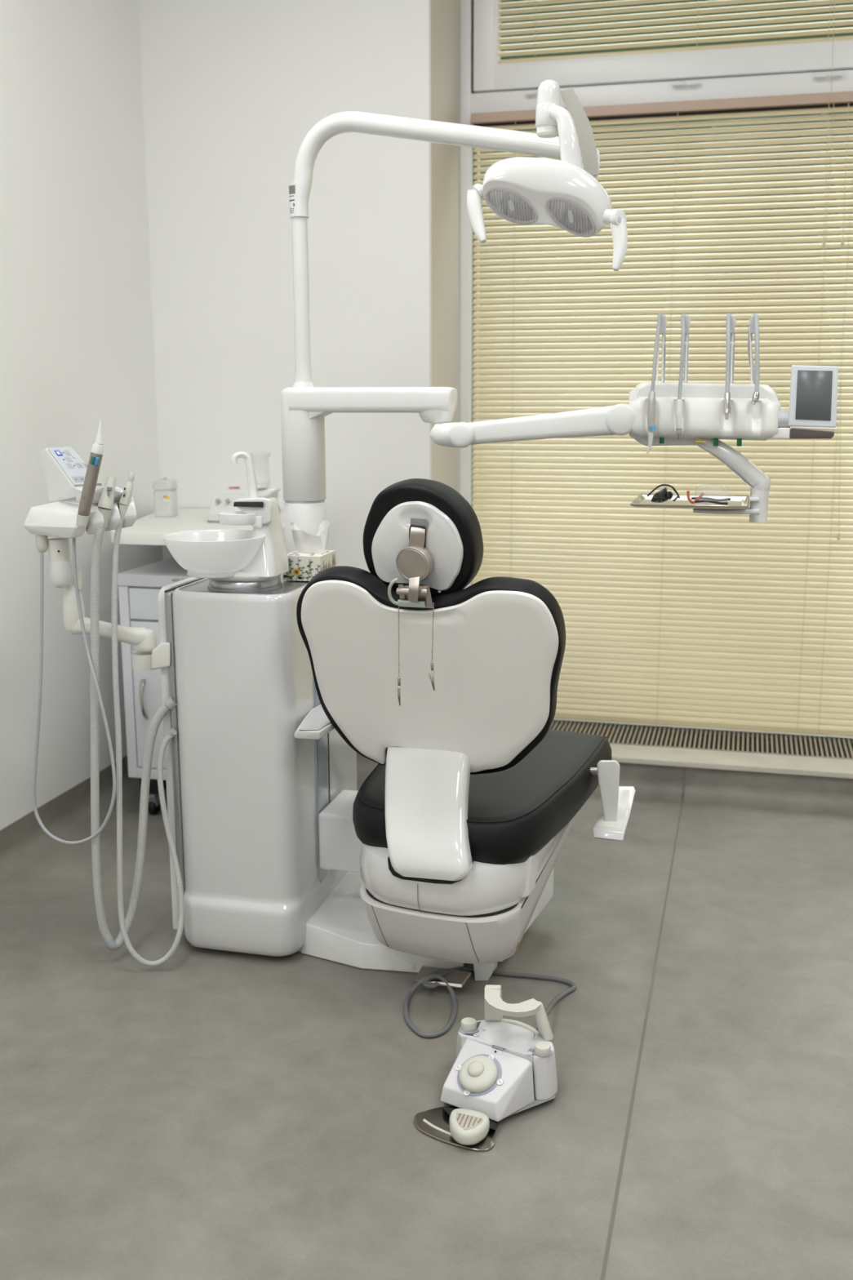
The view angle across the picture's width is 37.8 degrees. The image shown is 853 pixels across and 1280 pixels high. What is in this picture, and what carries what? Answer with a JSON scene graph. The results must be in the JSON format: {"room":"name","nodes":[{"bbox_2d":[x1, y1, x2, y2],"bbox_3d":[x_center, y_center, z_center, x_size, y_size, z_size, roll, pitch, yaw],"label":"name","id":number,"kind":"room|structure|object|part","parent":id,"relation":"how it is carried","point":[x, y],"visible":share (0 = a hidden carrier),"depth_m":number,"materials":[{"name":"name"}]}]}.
{"room":"dental clinic","nodes":[
{"label":"dental clinic","id":0,"kind":"room"},
{"bbox_2d":[0,0,163,829],"bbox_3d":[-1.675,-0.474,1.479,0.100,2.950,7.160,3,12,14],"label":"wall","id":1,"kind":"structure","parent":0,"point":[77,348],"depth_m":3.65,"materials":[{"name":"white paint"}]},
{"bbox_2d":[0,755,139,880],"bbox_3d":[-1.672,0.984,1.447,0.056,0.105,6.335,3,12,14],"label":"baseboard","id":2,"kind":"structure","parent":1,"relation":"attached to","point":[22,841],"depth_m":3.69,"materials":[{"name":"grey plastic"}]},
{"bbox_2d":[110,507,284,545],"bbox_3d":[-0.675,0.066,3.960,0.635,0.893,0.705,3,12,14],"label":"countertop","id":3,"kind":"structure","parent":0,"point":[149,529],"depth_m":3.70,"materials":[{"name":"laminate"}]},
{"bbox_2d":[152,476,177,516],"bbox_3d":[-0.837,-0.460,3.990,0.070,0.124,0.060,3,12,14],"label":"canister","id":4,"kind":"object","parent":3,"relation":"on","point":[165,493],"visible":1,"depth_m":3.97,"materials":[{"name":"white plastic"}]},
{"bbox_3d":[-0.837,-0.498,3.982,0.070,0.030,0.060,3,12,14],"label":"lid","id":5,"kind":"part","parent":4,"relation":"part of","materials":[{"name":"white plastic"}]},
{"bbox_2d":[207,482,280,522],"bbox_3d":[-0.566,-0.464,3.834,0.294,0.227,0.144,3,12,14],"label":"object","id":6,"kind":"object","parent":3,"relation":"on","point":[223,501],"visible":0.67,"depth_m":3.80,"materials":[{"name":"grey plastic"}]},
{"bbox_2d":[137,0,430,573],"bbox_3d":[-0.363,-1.073,4.404,0.957,2.950,0.725,3,12,14],"label":"wall","id":7,"kind":"structure","parent":0,"point":[233,91],"depth_m":4.00,"materials":[{"name":"white paint"}]},
{"bbox_2d":[356,752,852,813],"bbox_3d":[1.335,0.482,3.866,4.655,0.105,0.056,3,12,14],"label":"baseboard","id":8,"kind":"structure","parent":7,"relation":"attached to","point":[774,790],"depth_m":3.97,"materials":[{"name":"grey plastic"}]},
{"bbox_2d":[0,776,852,1279],"bbox_3d":[0.634,1.141,1.205,4.855,0.120,7.160,3,12,14],"label":"floor","id":9,"kind":"structure","parent":0,"point":[201,1113],"depth_m":2.35,"materials":[{"name":"grey tile"}]},
{"bbox_2d":[117,557,191,814],"bbox_3d":[-0.676,0.140,3.930,0.373,0.762,0.531,3,12,14],"label":"trolley","id":10,"kind":"object","parent":9,"relation":"on","point":[139,588],"visible":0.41,"depth_m":3.73,"materials":[{"name":"white paint"}]},
{"bbox_3d":[-0.733,0.137,3.704,0.365,0.590,0.015,3,12,14],"label":"frame","id":11,"kind":"part","parent":10,"relation":"part of","materials":[{"name":"white paint"}]},
{"bbox_3d":[-0.849,0.179,3.720,0.018,0.124,0.031,3,12,14],"label":"handle","id":12,"kind":"part","parent":10,"relation":"part of","materials":[{"name":"metal"}]},
{"bbox_3d":[-0.727,-0.102,3.652,0.311,0.092,0.012,3,12,14],"label":"drawer","id":13,"kind":"part","parent":10,"relation":"part of","materials":[{"name":"white paint"}]},
{"bbox_3d":[-0.726,0.171,3.708,0.311,0.449,0.012,3,12,14],"label":"door","id":14,"kind":"part","parent":10,"relation":"part of","materials":[{"name":"white paint"}]},
{"bbox_3d":[-0.847,0.439,3.852,0.060,0.058,0.060,3,12,14],"label":"plate","id":15,"kind":"part","parent":10,"relation":"part of","materials":[{"name":"black rubber"}]},
{"bbox_2d":[157,564,356,956],"bbox_3d":[-0.396,0.266,3.035,0.325,0.847,0.508,3,12,14],"label":"dental unit cabinet","id":16,"kind":"object","parent":9,"relation":"on","point":[246,797],"visible":0.73,"depth_m":2.81,"materials":[{"name":"white plastic"}]},
{"bbox_2d":[23,446,169,671],"bbox_3d":[-0.726,-0.164,2.750,0.299,0.519,0.219,-2,12,-9],"label":"holder","id":17,"kind":"object","parent":16,"relation":"attached to","point":[63,471],"visible":0.77,"depth_m":2.71,"materials":[{"name":"beige plastic"}]},
{"bbox_2d":[31,420,115,844],"bbox_3d":[-0.783,-0.001,2.716,0.234,0.943,0.048,6,13,27],"label":"syringe","id":18,"kind":"object","parent":17,"relation":"in","point":[97,449],"visible":0.98,"depth_m":2.70,"materials":[{"name":"plastic"}]},
{"bbox_3d":[-0.721,-0.024,2.827,0.182,0.093,0.057,-8,14,-35],"label":"arm","id":19,"kind":"part","parent":17,"relation":"part of","materials":[{"name":"beige plastic"}]},
{"bbox_2d":[89,475,177,950],"bbox_3d":[-0.656,0.177,2.783,0.206,1.087,0.086,-9,14,-37],"label":"suction handpiece","id":20,"kind":"object","parent":17,"relation":"in","point":[105,504],"visible":0.98,"depth_m":2.80,"materials":[{"name":"plastic"}]},
{"bbox_3d":[-0.685,-0.261,2.649,0.033,0.045,0.030,3,12,14],"label":"handle","id":21,"kind":"part","parent":20,"relation":"part of","materials":[{"name":"plastic"}]},
{"bbox_2d":[164,696,177,709],"bbox_3d":[-0.580,0.143,2.823,0.028,0.030,0.025,-2,12,-7],"label":"socket","id":22,"kind":"object","parent":20,"relation":"attached to","point":[170,704],"depth_m":2.81,"materials":[{"name":"white plastic"}]},
{"bbox_2d":[111,471,184,966],"bbox_3d":[-0.631,0.187,2.765,0.147,1.112,0.121,-2,12,-11],"label":"suction handpiece","id":23,"kind":"object","parent":17,"relation":"in","point":[125,500],"visible":1,"depth_m":2.78,"materials":[{"name":"plastic"}]},
{"bbox_3d":[-0.652,-0.276,2.680,0.024,0.036,0.021,3,12,14],"label":"handle","id":24,"kind":"part","parent":23,"relation":"part of","materials":[{"name":"plastic"}]},
{"bbox_2d":[165,728,177,739],"bbox_3d":[-0.581,0.214,2.831,0.027,0.026,0.018,4,12,22],"label":"socket","id":25,"kind":"object","parent":23,"relation":"attached to","point":[172,732],"depth_m":2.82,"materials":[{"name":"white plastic"}]},
{"bbox_2d":[162,451,288,592],"bbox_3d":[-0.456,-0.263,2.765,0.253,0.304,0.254,3,12,14],"label":"basin","id":26,"kind":"object","parent":16,"relation":"on","point":[232,560],"visible":1,"depth_m":2.75,"materials":[{"name":"white ceramic"}]},
{"bbox_3d":[-0.470,-0.196,2.770,0.229,0.077,0.229,3,12,14],"label":"bowl","id":27,"kind":"part","parent":26,"relation":"part of","materials":[{"name":"white ceramic"}]},
{"bbox_3d":[-0.406,-0.367,2.780,0.059,0.108,0.023,-2,12,-10],"label":"spout","id":28,"kind":"part","parent":26,"relation":"part of","materials":[{"name":"white plastic"}]},
{"bbox_3d":[-0.383,-0.262,2.765,0.054,0.032,0.040,3,12,14],"label":"cup holder arm","id":29,"kind":"part","parent":26,"relation":"part of","materials":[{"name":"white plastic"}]},
{"bbox_3d":[-0.379,-0.234,2.796,0.117,0.164,0.130,3,12,14],"label":"stand post","id":30,"kind":"part","parent":26,"relation":"part of","materials":[{"name":"white plastic"}]},
{"bbox_3d":[-0.381,-0.144,2.960,0.257,0.005,0.445,3,12,14],"label":"plate","id":31,"kind":"part","parent":16,"relation":"part of","materials":[{"name":"silver metal"}]},
{"bbox_2d":[282,519,336,581],"bbox_3d":[-0.277,-0.215,2.933,0.104,0.137,0.116,3,12,14],"label":"tissue box","id":32,"kind":"object","parent":16,"relation":"on","point":[310,558],"visible":0.85,"depth_m":2.91,"materials":[{"name":"white"}]},
{"bbox_2d":[283,553,334,580],"bbox_3d":[-0.276,-0.173,2.936,0.093,0.050,0.104,3,12,14],"label":"print","id":33,"kind":"object","parent":32,"relation":"attached to","point":[302,566],"depth_m":2.89,"materials":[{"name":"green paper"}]},
{"bbox_2d":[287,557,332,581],"bbox_3d":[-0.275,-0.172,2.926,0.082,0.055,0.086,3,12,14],"label":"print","id":34,"kind":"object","parent":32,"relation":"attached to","point":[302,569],"depth_m":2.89,"materials":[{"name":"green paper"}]},
{"bbox_2d":[288,552,333,569],"bbox_3d":[-0.278,-0.181,2.935,0.094,0.048,0.104,3,12,14],"label":"print","id":35,"kind":"object","parent":32,"relation":"attached to","point":[297,561],"depth_m":2.89},
{"bbox_2d":[288,560,336,576],"bbox_3d":[-0.270,-0.176,2.939,0.081,0.036,0.114,3,12,14],"label":"print","id":36,"kind":"object","parent":32,"relation":"attached to","point":[296,567],"depth_m":2.89},
{"bbox_2d":[280,386,457,553],"bbox_3d":[-0.143,-0.391,3.039,0.432,0.444,0.108,3,12,14],"label":"support column","id":37,"kind":"structure","parent":16,"relation":"on","point":[304,410],"depth_m":3.00,"materials":[{"name":"white metal"}]},
{"bbox_3d":[-0.127,-0.579,2.997,0.398,0.060,0.108,3,12,14],"label":"cantilever arm","id":38,"kind":"part","parent":37,"relation":"part of","materials":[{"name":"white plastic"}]},
{"bbox_2d":[288,79,627,386],"bbox_3d":[0.034,-0.870,2.716,0.839,0.626,0.398,3,12,14],"label":"lamp","id":39,"kind":"object","parent":37,"relation":"on","point":[566,193],"visible":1,"depth_m":2.53,"materials":[{"name":"white plastic"}]},
{"bbox_2d":[288,195,294,213],"bbox_3d":[-0.319,-1.028,2.939,0.004,0.039,0.025,-8,14,-33],"label":"print","id":40,"kind":"object","parent":39,"relation":"on","point":[291,197],"depth_m":2.93},
{"bbox_3d":[0.102,-0.858,2.525,0.043,0.105,0.035,3,12,14],"label":"handle","id":41,"kind":"part","parent":39,"relation":"part of","materials":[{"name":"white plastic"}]},
{"bbox_2d":[471,183,484,199],"bbox_3d":[0.106,-0.908,2.521,0.031,0.031,0.033,3,12,14],"label":"socket","id":42,"kind":"object","parent":39,"relation":"attached to","point":[477,191],"depth_m":2.51,"materials":[{"name":"white plastic"}]},
{"bbox_3d":[0.248,-1.044,2.546,0.047,0.024,0.046,3,12,14],"label":"swivel knob","id":43,"kind":"part","parent":39,"relation":"part of","materials":[{"name":"white plastic"}]},
{"bbox_3d":[0.328,-1.073,2.633,0.062,0.163,0.191,7,13,31],"label":"spring arm","id":44,"kind":"part","parent":39,"relation":"part of"},
{"bbox_2d":[602,208,626,225],"bbox_3d":[0.370,-0.830,2.450,0.046,0.038,0.040,3,12,14],"label":"socket","id":45,"kind":"object","parent":39,"relation":"attached to","point":[611,217],"depth_m":2.44,"materials":[{"name":"white plastic"}]},
{"bbox_3d":[0.378,-0.780,2.454,0.037,0.102,0.035,3,12,14],"label":"handle","id":46,"kind":"part","parent":39,"relation":"part of","materials":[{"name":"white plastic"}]},
{"bbox_2d":[429,403,635,448],"bbox_3d":[0.244,-0.496,2.885,0.486,0.102,0.096,3,12,14],"label":"delivery arm","id":47,"kind":"object","parent":37,"relation":"attached to","point":[619,419],"visible":0.99,"depth_m":2.86},
{"bbox_2d":[628,364,838,446],"bbox_3d":[0.682,-0.528,2.814,0.465,0.178,0.156,3,12,14],"label":"console","id":48,"kind":"object","parent":47,"relation":"attached to","point":[813,402],"visible":0.96,"depth_m":2.75,"materials":[{"name":"white plastic"}]},
{"bbox_2d":[656,315,666,382],"bbox_3d":[0.532,-0.655,2.823,0.022,0.160,0.027,3,12,14],"label":"support","id":49,"kind":"object","parent":48,"relation":"attached to","point":[664,321],"visible":0.73,"depth_m":2.81,"materials":[{"name":"white metal"}]},
{"bbox_2d":[646,313,666,453],"bbox_3d":[0.519,-0.577,2.803,0.022,0.309,0.126,4,12,18],"label":"ultrasonic scaler","id":50,"kind":"object","parent":49,"relation":"hanging from","point":[651,427],"visible":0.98,"depth_m":2.77,"materials":[{"name":"silver metal"}]},
{"bbox_3d":[0.528,-0.649,2.837,0.004,0.134,0.003,3,12,14],"label":"rod","id":51,"kind":"part","parent":49,"relation":"part of","materials":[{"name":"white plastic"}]},
{"bbox_3d":[0.535,-0.641,2.816,0.004,0.136,0.004,-2,12,-8],"label":"rod","id":52,"kind":"part","parent":49,"relation":"part of","materials":[{"name":"grey metal"}]},
{"bbox_2d":[680,315,690,382],"bbox_3d":[0.583,-0.652,2.810,0.022,0.160,0.027,3,12,14],"label":"support","id":53,"kind":"object","parent":48,"relation":"attached to","point":[687,321],"visible":0.57,"depth_m":2.79,"materials":[{"name":"white metal"}]},
{"bbox_2d":[675,313,688,439],"bbox_3d":[0.573,-0.591,2.788,0.018,0.274,0.122,3,12,17],"label":"straight handpiece","id":54,"kind":"object","parent":53,"relation":"hanging from","point":[679,402],"visible":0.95,"depth_m":2.75,"materials":[{"name":"white plastic"}]},
{"bbox_3d":[0.586,-0.638,2.804,0.004,0.135,0.004,3,12,14],"label":"rod","id":55,"kind":"part","parent":53,"relation":"part of","materials":[{"name":"grey metal"}]},
{"bbox_2d":[693,438,771,522],"bbox_3d":[0.694,-0.368,2.829,0.172,0.196,0.058,3,12,14],"label":"support arm","id":56,"kind":"object","parent":48,"relation":"attached to","point":[759,482],"visible":0.87,"depth_m":2.80,"materials":[{"name":"white plastic"}]},
{"bbox_2d":[630,493,749,509],"bbox_3d":[0.616,-0.322,2.889,0.259,0.008,0.269,3,12,14],"label":"tray","id":57,"kind":"object","parent":56,"relation":"attached to","point":[736,502],"visible":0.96,"depth_m":2.88,"materials":[{"name":"metal"}]},
{"bbox_2d":[647,484,679,502],"bbox_3d":[0.547,-0.339,2.873,0.075,0.042,0.036,3,12,14],"label":"sunglasses","id":58,"kind":"object","parent":57,"relation":"on","point":[663,495],"visible":1,"depth_m":2.86,"materials":[{"name":"black plastic"}]},
{"bbox_3d":[0.540,-0.336,2.875,0.040,0.034,0.033,3,12,14],"label":"frame","id":59,"kind":"part","parent":58,"relation":"part of","materials":[{"name":"black plastic"}]},
{"bbox_2d":[686,490,730,504],"bbox_3d":[0.646,-0.334,2.844,0.099,0.047,0.046,3,12,14],"label":"safety glasses","id":60,"kind":"object","parent":57,"relation":"on","point":[696,499],"visible":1,"depth_m":2.84,"materials":[{"name":"orange plastic"}]},
{"bbox_3d":[0.691,-0.403,2.824,0.166,0.126,0.055,3,12,14],"label":"curved arm","id":61,"kind":"part","parent":56,"relation":"part of","materials":[{"name":"white plastic"}]},
{"bbox_3d":[0.755,-0.311,2.826,0.041,0.085,0.041,3,12,14],"label":"post","id":62,"kind":"part","parent":56,"relation":"part of","materials":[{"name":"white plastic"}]},
{"bbox_3d":[0.756,-0.358,2.816,0.045,0.036,0.045,3,12,14],"label":"arm","id":63,"kind":"part","parent":56,"relation":"part of","materials":[{"name":"white plastic"}]},
{"bbox_2d":[730,315,736,383],"bbox_3d":[0.679,-0.646,2.786,0.022,0.158,0.027,3,12,14],"label":"support","id":64,"kind":"object","parent":48,"relation":"attached to","point":[733,321],"visible":0.66,"depth_m":2.77,"materials":[{"name":"white metal"}]},
{"bbox_2d":[723,313,735,419],"bbox_3d":[0.670,-0.607,2.757,0.022,0.230,0.128,3,12,14],"label":"coupling","id":65,"kind":"object","parent":64,"relation":"hanging from","point":[726,407],"visible":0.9,"depth_m":2.73,"materials":[{"name":"metal"}]},
{"bbox_3d":[0.683,-0.632,2.779,0.005,0.134,0.004,8,14,36],"label":"rod","id":66,"kind":"part","parent":64,"relation":"part of","materials":[{"name":"grey metal"}]},
{"bbox_2d":[748,315,755,383],"bbox_3d":[0.729,-0.643,2.774,0.025,0.158,0.027,3,12,14],"label":"support","id":67,"kind":"object","parent":48,"relation":"attached to","point":[752,328],"visible":0.56,"depth_m":2.76,"materials":[{"name":"white metal"}]},
{"bbox_3d":[0.722,-0.630,2.770,0.015,0.134,0.004,3,12,14],"label":"rod","id":68,"kind":"part","parent":67,"relation":"part of","materials":[{"name":"grey metal"}]},
{"bbox_2d":[747,313,759,404],"bbox_3d":[0.727,-0.620,2.743,0.026,0.197,0.124,1,12,7],"label":"coupling","id":69,"kind":"object","parent":67,"relation":"hanging from","point":[756,371],"visible":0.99,"depth_m":2.71,"materials":[{"name":"metal"}]},
{"bbox_3d":[0.787,-0.459,2.761,0.040,0.026,0.050,3,12,14],"label":"handle mount","id":70,"kind":"part","parent":48,"relation":"part of","materials":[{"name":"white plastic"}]},
{"bbox_2d":[777,409,790,427],"bbox_3d":[0.788,-0.488,2.750,0.032,0.040,0.040,3,12,14],"label":"socket","id":71,"kind":"object","parent":48,"relation":"attached to","point":[784,415],"depth_m":2.73,"materials":[{"name":"grey plastic"}]},
{"bbox_3d":[0.850,-0.454,2.740,0.095,0.024,0.042,3,12,14],"label":"handle","id":72,"kind":"part","parent":48,"relation":"part of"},
{"bbox_2d":[788,364,838,427],"bbox_3d":[0.845,-0.531,2.712,0.101,0.134,0.018,3,12,14],"label":"monitor","id":73,"kind":"object","parent":48,"relation":"on","point":[813,402],"depth_m":2.70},
{"bbox_2d":[294,478,635,987],"bbox_3d":[0.101,0.163,2.903,0.763,1.121,0.930,3,12,14],"label":"dental chair","id":74,"kind":"object","parent":9,"relation":"on","point":[449,849],"visible":0.98,"depth_m":2.57,"materials":[{"name":"white plastic"}]},
{"bbox_3d":[-0.230,0.176,2.813,0.091,0.020,0.303,1,12,7],"label":"armrest","id":75,"kind":"part","parent":74,"relation":"part of","materials":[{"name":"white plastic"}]},
{"bbox_3d":[-0.027,-0.094,2.422,0.065,0.015,0.014,5,12,23],"label":"cross rod","id":76,"kind":"part","parent":74,"relation":"part of","materials":[{"name":"metal"}]},
{"bbox_3d":[-0.023,-0.152,2.449,0.074,0.075,0.037,6,13,26],"label":"adjusting knob","id":77,"kind":"part","parent":74,"relation":"part of","materials":[{"name":"metal"}]},
{"bbox_2d":[397,602,435,706],"bbox_3d":[-0.020,0.028,2.453,0.079,0.210,0.024,3,12,14],"label":"chain","id":78,"kind":"object","parent":74,"relation":"hanging from","point":[432,663],"visible":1,"depth_m":2.45,"materials":[{"name":"silver metal"}]},
{"bbox_3d":[-0.055,0.004,2.459,0.004,0.146,0.019,0,12,1],"label":"ball chain","id":79,"kind":"part","parent":78,"relation":"part of","materials":[{"name":"silver metal"}]},
{"bbox_3d":[0.012,-0.013,2.431,0.006,0.121,0.003,-1,12,-2],"label":"ball chain","id":80,"kind":"part","parent":78,"relation":"part of","materials":[{"name":"silver metal"}]},
{"bbox_2d":[296,565,565,774],"bbox_3d":[0.019,0.073,2.570,0.571,0.458,0.229,5,12,22],"label":"backrest cushion","id":81,"kind":"object","parent":74,"relation":"on","point":[499,642],"depth_m":2.51,"materials":[{"name":"leather"}]},
{"bbox_3d":[0.036,0.741,2.737,0.113,0.008,0.070,3,12,14],"label":"step plate","id":82,"kind":"part","parent":74,"relation":"part of","materials":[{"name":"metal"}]},
{"bbox_2d":[352,729,612,864],"bbox_3d":[0.141,0.337,2.870,0.526,0.174,0.675,3,12,14],"label":"seat cushion","id":83,"kind":"object","parent":74,"relation":"on","point":[511,815],"depth_m":2.63,"materials":[{"name":"leather"}]},
{"bbox_3d":[0.373,0.299,2.835,0.066,0.025,0.017,5,13,23],"label":"armrest rod","id":84,"kind":"part","parent":74,"relation":"part of","materials":[{"name":"metal"}]},
{"bbox_3d":[0.412,0.347,2.829,0.054,0.162,0.032,3,12,14],"label":"armrest","id":85,"kind":"part","parent":74,"relation":"part of","materials":[{"name":"white plastic"}]},
{"bbox_2d":[593,786,635,839],"bbox_3d":[0.434,0.395,2.861,0.072,0.070,0.181,4,12,19],"label":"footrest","id":86,"kind":"object","parent":74,"relation":"on","point":[612,824],"depth_m":2.82,"materials":[{"name":"white plastic"}]},
{"bbox_2d":[403,966,576,1151],"bbox_3d":[0.095,0.727,2.470,0.373,0.190,0.673,3,12,14],"label":"foot pedal","id":87,"kind":"object","parent":9,"relation":"on","point":[504,1068],"visible":0.98,"depth_m":2.28,"materials":[{"name":"plastic"}]},
{"bbox_3d":[0.053,0.870,2.232,0.156,0.004,0.132,3,12,14],"label":"floor plate","id":88,"kind":"part","parent":87,"relation":"part of","materials":[{"name":"metal"}]},
{"bbox_3d":[0.128,0.694,2.381,0.034,0.090,0.063,2,12,9],"label":"handle post","id":89,"kind":"part","parent":87,"relation":"part of","materials":[{"name":"plastic"}]},
{"bbox_3d":[0.131,0.759,2.303,0.029,0.009,0.014,7,14,33],"label":"label plate","id":90,"kind":"part","parent":87,"relation":"part of","materials":[{"name":"white plastic"}]},
{"bbox_3d":[0.182,0.740,2.381,0.090,0.008,0.019,9,15,38],"label":"handle rail","id":91,"kind":"part","parent":87,"relation":"part of","materials":[{"name":"plastic"}]},
{"bbox_3d":[0.219,0.713,2.336,0.039,0.069,0.030,3,12,14],"label":"handle post","id":92,"kind":"part","parent":87,"relation":"part of","materials":[{"name":"plastic"}]},
{"bbox_2d":[600,767,685,1279],"bbox_3d":[0.045,1.067,1.013,0.006,0.104,6.332,3,12,14],"label":"trim","id":93,"kind":"structure","parent":9,"relation":"on","point":[622,1159],"depth_m":2.40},
{"bbox_2d":[428,0,479,505],"bbox_3d":[0.103,-1.100,4.277,0.006,2.850,0.724,3,12,14],"label":"wall reveal","id":94,"kind":"structure","parent":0,"point":[444,15],"depth_m":4.05,"materials":[{"name":"beige paint"}]},
{"bbox_3d":[1.899,0.431,4.119,3.692,0.100,0.725,3,12,14],"label":"wall","id":95,"kind":"structure","parent":0,"visible":0},
{"bbox_2d":[459,0,852,589],"bbox_3d":[1.913,-1.030,3.899,3.692,2.850,0.116,3,12,14],"label":"window","id":96,"kind":"structure","parent":95,"relation":"in","point":[486,85],"depth_m":4.05,"materials":[{"name":"white plastic"}]},
{"bbox_2d":[471,91,852,737],"bbox_3d":[1.457,-0.678,4.016,2.691,2.062,0.060,3,12,14],"label":"window blind","id":97,"kind":"object","parent":96,"relation":"attached to","point":[645,645],"visible":0.64,"depth_m":4.20,"materials":[{"name":"beige"}]},
{"bbox_3d":[0.297,-0.720,4.310,0.002,2.030,0.002,-3,12,-15],"label":"ladder cord","id":98,"kind":"part","parent":97,"relation":"part of","materials":[{"name":"beige fabric"}]},
{"bbox_3d":[1.456,-1.676,3.824,2.691,0.030,0.032,3,12,14],"label":"head rail","id":99,"kind":"part","parent":97,"relation":"part of","materials":[{"name":"beige metal"}]},
{"bbox_3d":[0.808,-0.695,4.181,0.002,2.030,0.002,3,12,14],"label":"ladder cord","id":100,"kind":"part","parent":97,"relation":"part of","materials":[{"name":"beige fabric"}]},
{"bbox_3d":[1.464,0.323,4.235,2.680,0.012,0.020,3,12,14],"label":"rail","id":101,"kind":"part","parent":97,"relation":"part of","materials":[{"name":"beige"}]},
{"bbox_3d":[1.268,-0.673,4.065,0.002,2.030,0.002,3,12,14],"label":"ladder cord","id":102,"kind":"part","parent":97,"relation":"part of","materials":[{"name":"beige fabric"}]},
{"bbox_3d":[1.249,-1.452,3.886,0.010,0.419,0.002,3,12,14],"label":"pull cord","id":103,"kind":"part","parent":97,"relation":"part of","materials":[{"name":"beige fabric"}]},
{"bbox_3d":[1.336,-0.670,4.048,0.002,2.030,0.002,3,12,14],"label":"ladder cord","id":104,"kind":"part","parent":97,"relation":"part of","materials":[{"name":"beige fabric"}]},
{"bbox_3d":[1.342,-0.586,4.039,0.025,0.499,0.002,3,12,14],"label":"pull cord","id":105,"kind":"part","parent":97,"relation":"part of","materials":[{"name":"beige fabric"}]},
{"bbox_3d":[1.304,-1.451,3.872,0.009,0.410,0.002,3,12,14],"label":"pull cord","id":106,"kind":"part","parent":97,"relation":"part of","materials":[{"name":"beige fabric"}]},
{"bbox_3d":[1.445,-2.101,3.792,2.646,0.664,0.070,3,12,14],"label":"sash","id":107,"kind":"part","parent":96,"relation":"part of","materials":[{"name":"white plastic"}]},
{"bbox_2d":[497,0,852,98],"bbox_3d":[1.437,-2.012,3.776,2.488,0.692,0.083,3,12,14],"label":"window blind","id":108,"kind":"object","parent":96,"relation":"attached to","point":[814,2],"visible":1,"depth_m":3.99,"materials":[{"name":"beige"}]},
{"bbox_3d":[0.356,-2.154,4.037,0.002,0.510,0.002,3,12,14],"label":"ladder cord","id":109,"kind":"part","parent":108,"relation":"part of","materials":[{"name":"beige fabric"}]},
{"bbox_3d":[1.444,-1.858,3.834,2.488,0.018,0.029,3,12,14],"label":"rail","id":110,"kind":"part","parent":108,"relation":"part of","materials":[{"name":"beige metal"}]},
{"bbox_3d":[0.860,-2.130,3.910,0.002,0.510,0.002,3,12,14],"label":"ladder cord","id":111,"kind":"part","parent":108,"relation":"part of","materials":[{"name":"beige fabric"}]},
{"bbox_3d":[1.247,-2.112,3.812,0.002,0.510,0.002,3,12,14],"label":"ladder cord","id":112,"kind":"part","parent":108,"relation":"part of","materials":[{"name":"beige fabric"}]},
{"bbox_3d":[1.248,-1.843,3.817,0.011,0.345,0.002,3,12,14],"label":"pull cord","id":113,"kind":"part","parent":108,"relation":"part of","materials":[{"name":"white fabric"}]},
{"bbox_2d":[551,724,852,758],"bbox_3d":[1.876,0.419,4.023,3.691,0.041,0.255,3,12,14],"label":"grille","id":114,"kind":"structure","parent":95,"relation":"attached to","point":[643,731],"depth_m":4.27,"materials":[{"name":"black metal"}]},
{"bbox_2d":[553,718,852,778],"bbox_3d":[1.866,0.398,3.982,3.691,0.020,0.490,3,12,14],"label":"window sill","id":115,"kind":"structure","parent":95,"relation":"on","point":[626,753],"depth_m":4.01,"materials":[{"name":"beige stone"}]},
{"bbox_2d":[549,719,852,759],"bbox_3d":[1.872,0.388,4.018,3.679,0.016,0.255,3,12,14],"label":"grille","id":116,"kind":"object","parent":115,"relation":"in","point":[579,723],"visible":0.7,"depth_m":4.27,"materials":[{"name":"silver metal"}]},
{"label":"outside","id":117,"kind":"structure","parent":0,"visible":0},
{"bbox_2d":[478,112,852,595],"bbox_3d":[2.235,-0.955,4.754,7.980,2.636,0.715,3,12,14],"label":"hedge","id":118,"kind":"object","parent":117,"point":[824,113],"visible":0.02,"depth_m":4.67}
]}

